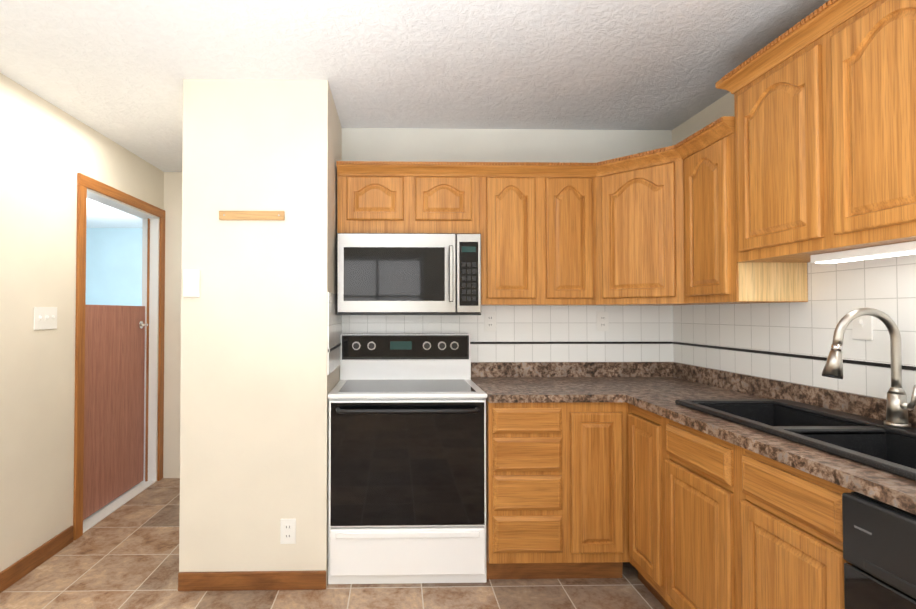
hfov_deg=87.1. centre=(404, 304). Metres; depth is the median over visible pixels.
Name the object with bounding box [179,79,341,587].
wall
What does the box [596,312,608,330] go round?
electrical outlet
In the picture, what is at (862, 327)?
light switch
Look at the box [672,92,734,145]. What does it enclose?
wall
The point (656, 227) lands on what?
upper cabinet
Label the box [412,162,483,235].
upper cabinet
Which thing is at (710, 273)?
upper cabinet
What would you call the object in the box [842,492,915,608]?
dishwasher
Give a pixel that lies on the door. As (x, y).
(114, 404)
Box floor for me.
[0,478,665,608]
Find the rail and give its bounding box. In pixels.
[219,211,284,219]
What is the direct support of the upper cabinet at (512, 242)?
attached to the wall at (469, 145)
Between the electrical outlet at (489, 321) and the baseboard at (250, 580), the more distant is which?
the electrical outlet at (489, 321)
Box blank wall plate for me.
[183,269,199,296]
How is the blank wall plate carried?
attached to the wall at (258, 383)
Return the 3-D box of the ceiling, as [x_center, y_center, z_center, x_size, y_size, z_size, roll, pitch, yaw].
[-1.395,-1.124,2.028,6.340,0.080,8.900,0,-1,-1]
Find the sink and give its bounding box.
[675,399,915,480]
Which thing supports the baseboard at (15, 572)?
attached to the wall at (49, 151)
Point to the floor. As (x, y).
(125, 556)
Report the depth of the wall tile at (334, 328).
2.46 m
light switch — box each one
[33,307,56,329]
[852,307,872,339]
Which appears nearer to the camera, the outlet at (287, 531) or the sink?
the sink
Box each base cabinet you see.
[486,400,629,578]
[628,403,854,608]
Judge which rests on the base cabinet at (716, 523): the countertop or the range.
the countertop
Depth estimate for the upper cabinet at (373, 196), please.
2.57 m
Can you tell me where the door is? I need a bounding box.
[83,305,147,519]
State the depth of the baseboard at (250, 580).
2.24 m
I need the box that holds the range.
[328,333,486,583]
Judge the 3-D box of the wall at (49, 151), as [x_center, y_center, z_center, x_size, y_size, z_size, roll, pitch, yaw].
[-1.919,0.103,0.716,0.123,2.420,6.340,0,-1,-1]
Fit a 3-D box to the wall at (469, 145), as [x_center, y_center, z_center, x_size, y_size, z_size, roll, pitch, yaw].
[0.687,0.142,2.947,2.140,2.420,0.100,0,-1,-1]
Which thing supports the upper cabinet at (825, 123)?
attached to the wall at (715, 110)
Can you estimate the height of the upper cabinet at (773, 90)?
0.760 m
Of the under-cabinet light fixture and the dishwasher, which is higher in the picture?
the under-cabinet light fixture
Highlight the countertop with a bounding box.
[471,362,915,514]
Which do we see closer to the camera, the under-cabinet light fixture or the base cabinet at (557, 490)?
the under-cabinet light fixture
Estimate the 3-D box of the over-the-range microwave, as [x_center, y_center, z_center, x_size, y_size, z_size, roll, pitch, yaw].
[0.021,-0.157,2.677,0.760,0.432,0.403,0,-1,-1]
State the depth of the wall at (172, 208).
3.79 m
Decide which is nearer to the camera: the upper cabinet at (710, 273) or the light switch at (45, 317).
the upper cabinet at (710, 273)
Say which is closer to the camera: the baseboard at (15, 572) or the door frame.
the baseboard at (15, 572)
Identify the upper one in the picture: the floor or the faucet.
the faucet
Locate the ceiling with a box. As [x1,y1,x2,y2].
[0,0,828,227]
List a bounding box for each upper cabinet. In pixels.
[336,161,411,232]
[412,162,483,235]
[481,162,543,304]
[544,162,595,304]
[596,145,679,305]
[676,116,807,304]
[723,14,829,262]
[811,0,915,251]
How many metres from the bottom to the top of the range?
1.178 m
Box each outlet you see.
[280,519,295,543]
[484,312,495,330]
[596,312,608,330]
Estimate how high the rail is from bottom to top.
0.042 m
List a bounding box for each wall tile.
[327,292,341,374]
[342,305,672,361]
[673,254,915,402]
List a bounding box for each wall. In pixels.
[0,73,163,571]
[85,228,141,305]
[163,172,181,477]
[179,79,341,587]
[342,128,671,162]
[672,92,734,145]
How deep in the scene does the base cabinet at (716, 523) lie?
1.59 m
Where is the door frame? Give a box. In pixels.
[73,173,164,539]
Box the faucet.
[822,308,915,427]
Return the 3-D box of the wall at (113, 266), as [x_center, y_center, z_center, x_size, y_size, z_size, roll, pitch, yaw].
[-3.361,0.201,6.368,2.539,2.420,0.100,0,-1,-1]
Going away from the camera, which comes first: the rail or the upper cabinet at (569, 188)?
the rail
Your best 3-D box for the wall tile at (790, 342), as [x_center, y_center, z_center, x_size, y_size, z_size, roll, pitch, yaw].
[1.657,0.047,1.617,0.010,0.557,2.600,0,-1,-1]
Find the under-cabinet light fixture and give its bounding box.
[810,241,915,262]
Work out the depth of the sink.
1.54 m
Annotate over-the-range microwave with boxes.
[337,233,480,314]
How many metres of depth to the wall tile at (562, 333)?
2.89 m
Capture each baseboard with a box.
[0,526,72,592]
[178,570,325,590]

